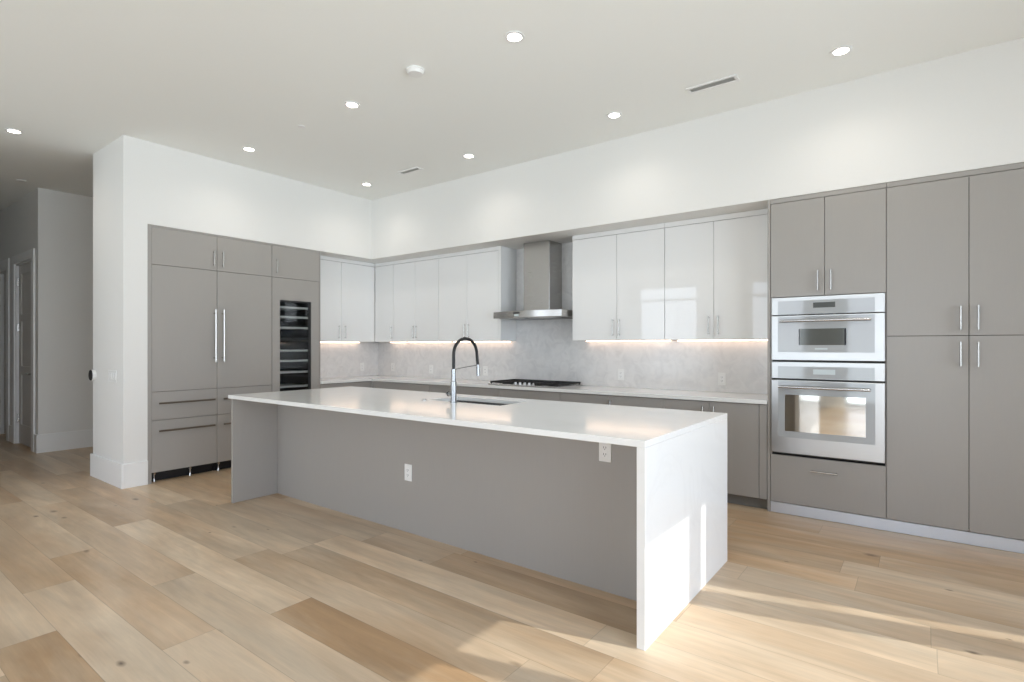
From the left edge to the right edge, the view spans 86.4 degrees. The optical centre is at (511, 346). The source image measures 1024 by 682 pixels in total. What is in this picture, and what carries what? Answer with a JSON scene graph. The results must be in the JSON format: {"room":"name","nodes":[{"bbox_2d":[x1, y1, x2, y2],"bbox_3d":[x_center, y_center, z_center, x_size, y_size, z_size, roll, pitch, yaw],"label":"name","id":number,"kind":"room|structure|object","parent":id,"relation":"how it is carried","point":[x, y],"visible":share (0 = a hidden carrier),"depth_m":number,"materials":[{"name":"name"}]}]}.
{"room":"kitchen","nodes":[
{"label":"kitchen","id":0,"kind":"room"},
{"bbox_2d":[0,188,52,434],"bbox_3d":[-7.270,-0.322,7.910,3.570,3.298,0.150,0,0,37],"label":"wall","id":1,"kind":"structure","parent":0,"point":[26,224],"depth_m":6.86,"materials":[{"name":"paint"}]},
{"bbox_2d":[0,258,9,440],"bbox_3d":[-7.408,0.049,8.001,1.070,2.555,0.172,0,0,37],"label":"trim","id":2,"kind":"structure","parent":1,"relation":"attached to","point":[5,264],"depth_m":7.70,"materials":[{"name":"paint"}]},
{"bbox_2d":[4,274,5,433],"bbox_3d":[-7.400,0.112,8.012,0.804,2.410,0.107,0,0,37],"label":"door","id":3,"kind":"structure","parent":1,"relation":"in","point":[4,274],"depth_m":8.21,"materials":[{"name":"paint"}]},
{"bbox_2d":[9,425,36,452],"bbox_3d":[-6.455,1.212,7.189,1.400,0.230,0.017,0,0,37],"label":"baseboard","id":4,"kind":"structure","parent":1,"relation":"attached to","point":[10,426],"depth_m":7.51,"materials":[{"name":"paint"}]},
{"bbox_2d":[12,248,34,451],"bbox_3d":[-6.382,0.049,7.227,1.100,2.555,0.172,0,0,37],"label":"trim","id":5,"kind":"structure","parent":1,"relation":"attached to","point":[28,256],"depth_m":7.42,"materials":[{"name":"paint"}]},
{"bbox_2d":[17,262,30,446],"bbox_3d":[-6.415,0.112,7.189,0.841,2.410,0.096,0,0,37],"label":"door","id":6,"kind":"structure","parent":1,"relation":"in","point":[24,280],"depth_m":7.29,"materials":[{"name":"paint"}]},
{"bbox_2d":[53,190,92,432],"bbox_3d":[-3.833,-0.322,9.627,0.150,3.298,6.730,0,0,37],"label":"wall","id":7,"kind":"structure","parent":0,"point":[72,213],"depth_m":7.04,"materials":[{"name":"paint"}]},
{"bbox_2d":[36,429,92,452],"bbox_3d":[-3.823,1.212,9.501,0.017,0.230,6.878,0,0,37],"label":"baseboard","id":8,"kind":"structure","parent":7,"relation":"attached to","point":[50,442],"depth_m":6.97,"materials":[{"name":"paint"}]},
{"bbox_2d":[93,135,371,463],"bbox_3d":[-2.915,-0.322,6.721,0.844,3.298,3.468,0,0,37],"label":"wall","id":9,"kind":"structure","parent":0,"point":[138,183],"depth_m":5.42,"materials":[{"name":"paint"}]},
{"bbox_2d":[88,370,96,380],"bbox_3d":[-4.261,0.293,5.539,0.112,0.112,0.039,0,0,37],"label":"thermostat","id":10,"kind":"object","parent":9,"relation":"attached to","point":[92,374],"visible":1,"depth_m":5.52,"materials":[{"name":"white plastic"}]},
{"bbox_2d":[108,370,116,382],"bbox_3d":[-3.826,0.286,5.229,0.215,0.115,0.010,0,0,37],"label":"light switch","id":11,"kind":"object","parent":9,"relation":"attached to","point":[112,374],"visible":1,"depth_m":5.22,"materials":[{"name":"white plastic"}]},
{"bbox_2d":[90,453,147,488],"bbox_3d":[-2.952,1.212,6.673,0.880,0.230,3.386,0,0,37],"label":"baseboard","id":12,"kind":"structure","parent":9,"relation":"attached to","point":[129,475],"depth_m":5.18,"materials":[{"name":"paint"}]},
{"bbox_2d":[152,227,271,276],"bbox_3d":[-3.332,-0.977,5.919,0.616,0.360,1.214,0,0,37],"label":"upper cabinet","id":13,"kind":"object","parent":9,"relation":"attached to","point":[174,248],"visible":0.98,"depth_m":5.69,"materials":[{"name":"grey"}]},
{"bbox_2d":[152,225,318,252],"bbox_3d":[-2.943,-1.167,6.010,0.028,0.018,1.832,0,0,37],"label":"rail","id":14,"kind":"object","parent":13,"relation":"on","point":[163,227],"visible":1,"depth_m":5.87,"materials":[{"name":"grey laminate"}]},
{"bbox_2d":[320,255,374,342],"bbox_3d":[-2.379,-0.614,7.419,0.330,1.125,1.061,0,0,37],"label":"upper cabinet","id":15,"kind":"object","parent":9,"relation":"attached to","point":[347,287],"visible":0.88,"depth_m":7.38,"materials":[{"name":"white"}]},
{"bbox_2d":[0,434,1023,681],"bbox_3d":[-2.442,1.427,4.779,15.250,0.200,13.650,0,0,37],"label":"floor","id":16,"kind":"structure","parent":0,"point":[170,579],"depth_m":2.82,"materials":[{"name":"brown wood"}]},
{"bbox_2d":[148,224,151,483],"bbox_3d":[-3.731,0.075,5.435,0.602,2.503,0.033,0,0,37],"label":"end panel","id":17,"kind":"object","parent":16,"relation":"on","point":[149,225],"visible":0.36,"depth_m":5.25,"materials":[{"name":"grey laminate"}]},
{"bbox_2d":[152,264,216,481],"bbox_3d":[-3.508,0.267,5.671,0.634,2.120,0.607,0,0,37],"label":"refrigerator","id":18,"kind":"object","parent":16,"relation":"on","point":[184,300],"visible":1,"depth_m":5.50,"materials":[{"name":"grey"}]},
{"bbox_2d":[212,271,271,470],"bbox_3d":[-3.141,0.267,6.158,0.634,2.120,0.602,0,0,37],"label":"refrigerator","id":19,"kind":"object","parent":16,"relation":"on","point":[244,301],"visible":0.62,"depth_m":5.95,"materials":[{"name":"grey"}]},
{"bbox_2d":[272,277,318,391],"bbox_3d":[-2.795,0.267,6.661,0.580,2.120,0.610,0,0,37],"label":"wine cooler","id":20,"kind":"object","parent":16,"relation":"on","point":[295,303],"visible":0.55,"depth_m":6.66,"materials":[{"name":"black glass"}]},
{"bbox_2d":[280,384,307,387],"bbox_3d":[-2.784,0.477,6.638,0.465,0.024,0.436,0,0,37],"label":"shelf","id":21,"kind":"object","parent":20,"relation":"attached to","point":[281,385],"depth_m":6.57,"materials":[{"name":"grey metal"}]},
{"bbox_2d":[280,370,307,373],"bbox_3d":[-2.784,0.307,6.638,0.465,0.024,0.436,0,0,37],"label":"shelf","id":22,"kind":"object","parent":20,"relation":"attached to","point":[282,371],"depth_m":6.52,"materials":[{"name":"grey metal"}]},
{"bbox_2d":[280,359,307,361],"bbox_3d":[-2.784,0.172,6.638,0.465,0.024,0.436,0,0,37],"label":"shelf","id":23,"kind":"object","parent":20,"relation":"attached to","point":[302,360],"depth_m":6.50,"materials":[{"name":"grey metal"}]},
{"bbox_2d":[280,350,307,351],"bbox_3d":[-2.784,0.052,6.638,0.465,0.024,0.436,0,0,37],"label":"shelf","id":24,"kind":"object","parent":20,"relation":"attached to","point":[280,350],"depth_m":6.50,"materials":[{"name":"grey metal"}]},
{"bbox_2d":[280,326,307,329],"bbox_3d":[-2.784,-0.219,6.638,0.465,0.024,0.436,0,0,37],"label":"shelf","id":25,"kind":"object","parent":20,"relation":"attached to","point":[286,328],"depth_m":6.50,"materials":[{"name":"grey metal"}]},
{"bbox_2d":[280,316,307,319],"bbox_3d":[-2.784,-0.345,6.638,0.465,0.024,0.436,0,0,37],"label":"shelf","id":26,"kind":"object","parent":20,"relation":"attached to","point":[281,317],"depth_m":6.55,"materials":[{"name":"grey metal"}]},
{"bbox_2d":[280,306,307,310],"bbox_3d":[-2.784,-0.458,6.638,0.465,0.024,0.436,0,0,37],"label":"shelf","id":27,"kind":"object","parent":20,"relation":"attached to","point":[286,308],"depth_m":6.57,"materials":[{"name":"grey metal"}]},
{"bbox_2d":[272,245,318,281],"bbox_3d":[-2.780,-0.977,6.650,0.616,0.360,0.609,0,0,37],"label":"upper cabinet","id":28,"kind":"object","parent":20,"relation":"on","point":[288,263],"visible":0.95,"depth_m":6.48,"materials":[{"name":"grey"}]},
{"bbox_2d":[319,251,319,388],"bbox_3d":[-2.613,0.075,6.918,0.600,2.503,0.014,0,0,37],"label":"panel","id":29,"kind":"object","parent":16,"relation":"on","point":[319,251],"visible":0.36,"depth_m":6.73,"materials":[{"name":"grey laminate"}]},
{"bbox_2d":[320,381,374,387],"bbox_3d":[-2.167,0.897,7.459,0.655,0.857,1.380,0,0,37],"label":"base cabinet","id":30,"kind":"object","parent":16,"relation":"on","point":[369,384],"visible":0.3,"depth_m":7.12,"materials":[{"name":"grey wood"}]},
{"bbox_2d":[320,375,766,403],"bbox_3d":[-0.215,0.451,5.988,5.548,0.032,1.383,0,0,37],"label":"countertop","id":31,"kind":"structure","parent":30,"relation":"on","point":[750,398],"depth_m":5.49,"materials":[{"name":"white stone"}]},
{"bbox_2d":[488,379,581,387],"bbox_3d":[0.255,0.414,6.130,0.940,0.040,0.510,0,0,37],"label":"gas cooktop","id":32,"kind":"object","parent":31,"relation":"in","point":[511,382],"visible":1,"depth_m":6.01,"materials":[{"name":"metal"}]},
{"bbox_2d":[488,383,581,387],"bbox_3d":[0.255,0.428,6.130,0.940,0.012,0.510,0,0,37],"label":"tray","id":33,"kind":"object","parent":32,"relation":"on","point":[547,385],"depth_m":5.87,"materials":[{"name":"metal"}]},
{"bbox_2d":[375,381,430,391],"bbox_3d":[-1.263,0.897,7.267,1.087,0.857,0.597,0,0,37],"label":"base cabinet","id":34,"kind":"object","parent":16,"relation":"on","point":[383,385],"visible":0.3,"depth_m":6.99,"materials":[{"name":"grey"}]},
{"bbox_2d":[231,399,636,600],"bbox_3d":[-0.539,0.885,4.016,3.683,0.883,1.240,0,0,37],"label":"base cabinet","id":35,"kind":"object","parent":16,"relation":"on","point":[544,504],"visible":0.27,"depth_m":3.57,"materials":[{"name":"grey laminate"}]},
{"bbox_2d":[405,464,411,481],"bbox_3d":[-0.740,0.899,3.882,0.073,0.118,0.008,0,0,37],"label":"wall outlet","id":36,"kind":"object","parent":35,"relation":"attached to","point":[408,468],"visible":1,"depth_m":3.87,"materials":[{"name":"white plastic"}]},
{"bbox_2d":[228,386,726,650],"bbox_3d":[-0.539,0.870,3.998,3.743,0.914,1.248,0,0,37],"label":"countertop","id":37,"kind":"structure","parent":35,"relation":"on","point":[682,454],"depth_m":2.95,"materials":[{"name":"white stone"}]},
{"bbox_2d":[446,337,479,402],"bbox_3d":[-0.362,0.172,4.097,0.094,0.482,0.319,0,0,37],"label":"kitchen faucet","id":38,"kind":"object","parent":37,"relation":"on","point":[453,387],"visible":1,"depth_m":3.98,"materials":[{"name":"silver metal"}]},
{"bbox_2d":[450,400,507,405],"bbox_3d":[-0.265,0.554,4.140,0.719,0.221,0.349,0,0,37],"label":"undermount sink","id":39,"kind":"object","parent":37,"relation":"in","point":[474,402],"visible":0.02,"depth_m":4.34,"materials":[{"name":"metal"}]},
{"bbox_2d":[599,443,610,462],"bbox_3d":[0.502,0.565,2.945,0.073,0.118,0.008,0,0,37],"label":"wall outlet","id":40,"kind":"object","parent":35,"relation":"attached to","point":[604,448],"visible":0.88,"depth_m":2.94,"materials":[{"name":"white plastic"}]},
{"bbox_2d":[602,444,607,457],"bbox_3d":[0.501,0.565,2.943,0.034,0.068,0.002,0,0,37],"label":"receptacle","id":41,"kind":"object","parent":40,"relation":"attached to","point":[604,446],"depth_m":2.94,"materials":[{"name":"white plastic"}]},
{"bbox_2d":[430,385,498,396],"bbox_3d":[-0.407,0.897,6.599,1.079,0.857,0.633,0,0,37],"label":"base cabinet","id":42,"kind":"object","parent":16,"relation":"on","point":[480,391],"visible":0.04,"depth_m":6.31,"materials":[{"name":"grey"}]},
{"bbox_2d":[499,389,560,400],"bbox_3d":[0.342,0.897,6.035,0.793,0.857,0.633,0,0,37],"label":"base cabinet","id":43,"kind":"object","parent":16,"relation":"on","point":[510,393],"visible":0.03,"depth_m":5.80,"materials":[{"name":"grey"}]},
{"bbox_2d":[560,392,608,404],"bbox_3d":[0.875,0.897,5.632,0.540,0.857,0.633,0,0,37],"label":"base cabinet","id":44,"kind":"object","parent":16,"relation":"on","point":[566,397],"visible":0.03,"depth_m":5.40,"materials":[{"name":"grey"}]},
{"bbox_2d":[608,395,664,408],"bbox_3d":[1.315,0.897,5.301,0.556,0.857,0.633,0,0,37],"label":"base cabinet","id":45,"kind":"object","parent":16,"relation":"on","point":[648,402],"visible":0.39,"depth_m":5.07,"materials":[{"name":"grey"}]},
{"bbox_2d":[664,398,766,508],"bbox_3d":[1.881,0.897,4.874,0.858,0.857,0.633,0,0,37],"label":"base cabinet","id":46,"kind":"object","parent":16,"relation":"on","point":[746,422],"visible":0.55,"depth_m":4.50,"materials":[{"name":"grey"}]},
{"bbox_2d":[767,183,886,518],"bbox_3d":[2.542,0.075,4.377,0.790,2.503,0.636,0,0,37],"label":"tall cabinet","id":47,"kind":"object","parent":16,"relation":"on","point":[834,242],"visible":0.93,"depth_m":4.16,"materials":[{"name":"grey laminate"}]},
{"bbox_2d":[772,361,884,463],"bbox_3d":[2.527,0.485,4.336,0.748,0.725,0.620,0,0,37],"label":"wall oven","id":48,"kind":"object","parent":47,"relation":"in","point":[831,410],"visible":0.98,"depth_m":4.11,"materials":[{"name":"grey metal"}]},
{"bbox_2d":[772,293,884,362],"bbox_3d":[2.498,-0.132,4.297,0.748,0.505,0.518,0,0,37],"label":"microwave","id":49,"kind":"object","parent":47,"relation":"in","point":[850,328],"visible":0.99,"depth_m":4.11,"materials":[{"name":"grey metal"}]},
{"bbox_2d":[771,501,1023,553],"bbox_3d":[2.751,1.283,3.879,1.678,0.083,0.016,0,0,37],"label":"toe kick","id":50,"kind":"object","parent":16,"relation":"on","point":[946,534],"visible":1,"depth_m":3.85,"materials":[{"name":"silver metal"}]},
{"bbox_2d":[887,162,1023,539],"bbox_3d":[3.221,0.030,3.864,0.908,2.413,0.634,0,0,37],"label":"pantry cabinet","id":51,"kind":"object","parent":16,"relation":"on","point":[955,241],"visible":1,"depth_m":3.67,"materials":[{"name":"grey"}]},
{"bbox_2d":[0,0,1023,211],"bbox_3d":[-2.523,-2.071,4.713,15.400,0.200,13.400,0,0,37],"label":"ceiling","id":52,"kind":"structure","parent":0,"point":[214,79],"depth_m":3.93,"materials":[{"name":"paint"}]},
{"bbox_2d":[4,128,22,133],"bbox_3d":[-4.558,-1.968,4.991,0.128,0.005,0.128,0,0,37],"label":"recessed light","id":53,"kind":"object","parent":52,"relation":"in","point":[10,130],"visible":1,"depth_m":4.99,"materials":[{"name":"paint"}]},
{"bbox_2d":[242,147,255,151],"bbox_3d":[-2.626,-1.968,5.446,0.128,0.005,0.128,0,0,37],"label":"recessed light","id":54,"kind":"object","parent":52,"relation":"in","point":[249,149],"visible":1,"depth_m":5.45,"materials":[{"name":"paint"}]},
{"bbox_2d":[344,101,359,108],"bbox_3d":[-1.304,-1.968,4.444,0.128,0.005,0.128,0,0,37],"label":"recessed light","id":55,"kind":"object","parent":52,"relation":"in","point":[350,104],"visible":1,"depth_m":4.43,"materials":[{"name":"paint"}]},
{"bbox_2d":[361,183,371,185],"bbox_3d":[-1.767,-1.968,6.629,0.128,0.005,0.128,0,0,37],"label":"recessed light","id":56,"kind":"object","parent":52,"relation":"in","point":[363,184],"visible":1,"depth_m":6.62,"materials":[{"name":"paint"}]},
{"bbox_2d":[397,167,422,174],"bbox_3d":[-1.142,-1.966,6.113,0.320,0.008,0.100,0,0,37],"label":"ceiling vent","id":57,"kind":"object","parent":52,"relation":"in","point":[415,169],"visible":1,"depth_m":6.11,"materials":[{"name":"metal"}]},
{"bbox_2d":[406,65,424,77],"bbox_3d":[-0.688,-1.955,3.889,0.136,0.031,0.136,0,0,37],"label":"smoke detector","id":58,"kind":"object","parent":52,"relation":"attached to","point":[415,71],"visible":1,"depth_m":3.86,"materials":[{"name":"white plastic"}]},
{"bbox_2d":[463,154,474,157],"bbox_3d":[-0.447,-1.968,5.639,0.128,0.005,0.128,0,0,37],"label":"recessed light","id":59,"kind":"object","parent":52,"relation":"in","point":[464,155],"visible":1,"depth_m":5.62,"materials":[{"name":"paint"}]},
{"bbox_2d":[504,31,524,42],"bbox_3d":[0.016,-1.968,3.469,0.128,0.005,0.128,0,0,37],"label":"recessed light","id":60,"kind":"object","parent":52,"relation":"in","point":[512,36],"visible":1,"depth_m":3.46,"materials":[{"name":"paint"}]},
{"bbox_2d":[607,112,621,118],"bbox_3d":[0.871,-1.968,4.646,0.128,0.005,0.128,0,0,37],"label":"recessed light","id":61,"kind":"object","parent":52,"relation":"in","point":[613,115],"visible":1,"depth_m":4.64,"materials":[{"name":"paint"}]},
{"bbox_2d":[685,74,739,94],"bbox_3d":[1.504,-1.966,4.099,0.370,0.008,0.110,0,0,37],"label":"ceiling vent","id":62,"kind":"object","parent":52,"relation":"in","point":[732,78],"visible":1,"depth_m":4.09,"materials":[{"name":"metal"}]},
{"bbox_2d":[830,45,851,56],"bbox_3d":[2.194,-1.968,3.635,0.128,0.005,0.128,0,0,37],"label":"recessed light","id":63,"kind":"object","parent":52,"relation":"in","point":[842,50],"visible":1,"depth_m":3.63,"materials":[{"name":"paint"}]},
{"bbox_2d":[360,37,1023,341],"bbox_3d":[1.441,-0.322,5.356,9.444,3.298,0.800,0,0,37],"label":"wall","id":64,"kind":"structure","parent":0,"point":[964,111],"depth_m":4.51,"materials":[{"name":"paint"}]},
{"bbox_2d":[375,261,405,342],"bbox_3d":[-1.714,-0.614,7.752,0.386,1.125,0.330,0,0,37],"label":"upper cabinet","id":65,"kind":"object","parent":64,"relation":"attached to","point":[383,271],"visible":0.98,"depth_m":7.65,"materials":[{"name":"white"}]},
{"bbox_2d":[393,255,439,342],"bbox_3d":[-1.211,-0.614,7.373,0.866,1.125,0.330,0,0,37],"label":"upper cabinet","id":66,"kind":"object","parent":64,"relation":"attached to","point":[415,280],"visible":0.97,"depth_m":7.25,"materials":[{"name":"white"}]},
{"bbox_2d":[439,246,515,341],"bbox_3d":[-0.456,-0.614,6.803,1.017,1.125,0.330,0,0,37],"label":"upper cabinet","id":67,"kind":"object","parent":64,"relation":"attached to","point":[474,285],"visible":0.91,"depth_m":6.62,"materials":[{"name":"white"}]},
{"bbox_2d":[493,240,572,320],"bbox_3d":[0.269,-0.741,6.123,0.914,0.868,0.542,0,0,37],"label":"range hood","id":68,"kind":"object","parent":64,"relation":"attached to","point":[542,259],"visible":0.98,"depth_m":6.11,"materials":[{"name":"metal"}]},
{"bbox_2d":[320,242,766,393],"bbox_3d":[-0.215,-0.371,5.989,5.550,1.610,1.384,0,0,37],"label":"backsplash","id":69,"kind":"structure","parent":64,"relation":"attached to","point":[544,349],"depth_m":6.20,"materials":[{"name":"stone"}]},
{"bbox_2d":[360,363,363,370],"bbox_3d":[-2.184,0.302,7.947,0.008,0.118,0.073,0,0,37],"label":"wall outlet","id":70,"kind":"object","parent":69,"relation":"attached to","point":[361,364],"visible":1,"depth_m":7.94,"materials":[{"name":"white plastic"}]},
{"bbox_2d":[391,363,394,370],"bbox_3d":[-1.744,0.305,7.978,0.073,0.118,0.008,0,0,37],"label":"wall outlet","id":71,"kind":"object","parent":69,"relation":"attached to","point":[392,364],"visible":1,"depth_m":7.97,"materials":[{"name":"white plastic"}]},
{"bbox_2d":[429,365,432,373],"bbox_3d":[-1.114,0.317,7.503,0.073,0.118,0.008,0,0,37],"label":"wall outlet","id":72,"kind":"object","parent":69,"relation":"attached to","point":[430,366],"visible":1,"depth_m":7.50,"materials":[{"name":"white plastic"}]},
{"bbox_2d":[483,366,487,375],"bbox_3d":[-0.339,0.313,6.918,0.073,0.118,0.008,0,0,37],"label":"wall outlet","id":73,"kind":"object","parent":69,"relation":"attached to","point":[485,368],"visible":1,"depth_m":6.91,"materials":[{"name":"white plastic"}]},
{"bbox_2d":[618,369,623,379],"bbox_3d":[1.156,0.301,5.791,0.073,0.118,0.008,0,0,37],"label":"wall outlet","id":74,"kind":"object","parent":69,"relation":"attached to","point":[620,371],"visible":1,"depth_m":5.79,"materials":[{"name":"white plastic"}]},
{"bbox_2d":[718,373,725,384],"bbox_3d":[1.988,0.310,5.164,0.073,0.118,0.008,0,0,37],"label":"wall outlet","id":75,"kind":"object","parent":69,"relation":"attached to","point":[721,376],"visible":1,"depth_m":5.16,"materials":[{"name":"white plastic"}]},
{"bbox_2d":[720,375,723,382],"bbox_3d":[1.986,0.310,5.162,0.034,0.068,0.002,0,0,37],"label":"receptacle","id":76,"kind":"object","parent":75,"relation":"attached to","point":[721,376],"depth_m":5.16,"materials":[{"name":"white plastic"}]},
{"bbox_2d":[572,223,670,341],"bbox_3d":[1.128,-0.614,5.609,1.015,1.125,0.330,0,0,37],"label":"upper cabinet","id":77,"kind":"object","parent":64,"relation":"attached to","point":[619,275],"visible":1,"depth_m":5.47,"materials":[{"name":"white"}]},
{"bbox_2d":[665,209,766,340],"bbox_3d":[1.920,-0.614,5.012,0.961,1.125,0.330,0,0,37],"label":"upper cabinet","id":78,"kind":"object","parent":64,"relation":"attached to","point":[716,266],"visible":0.92,"depth_m":4.91,"materials":[{"name":"white"}]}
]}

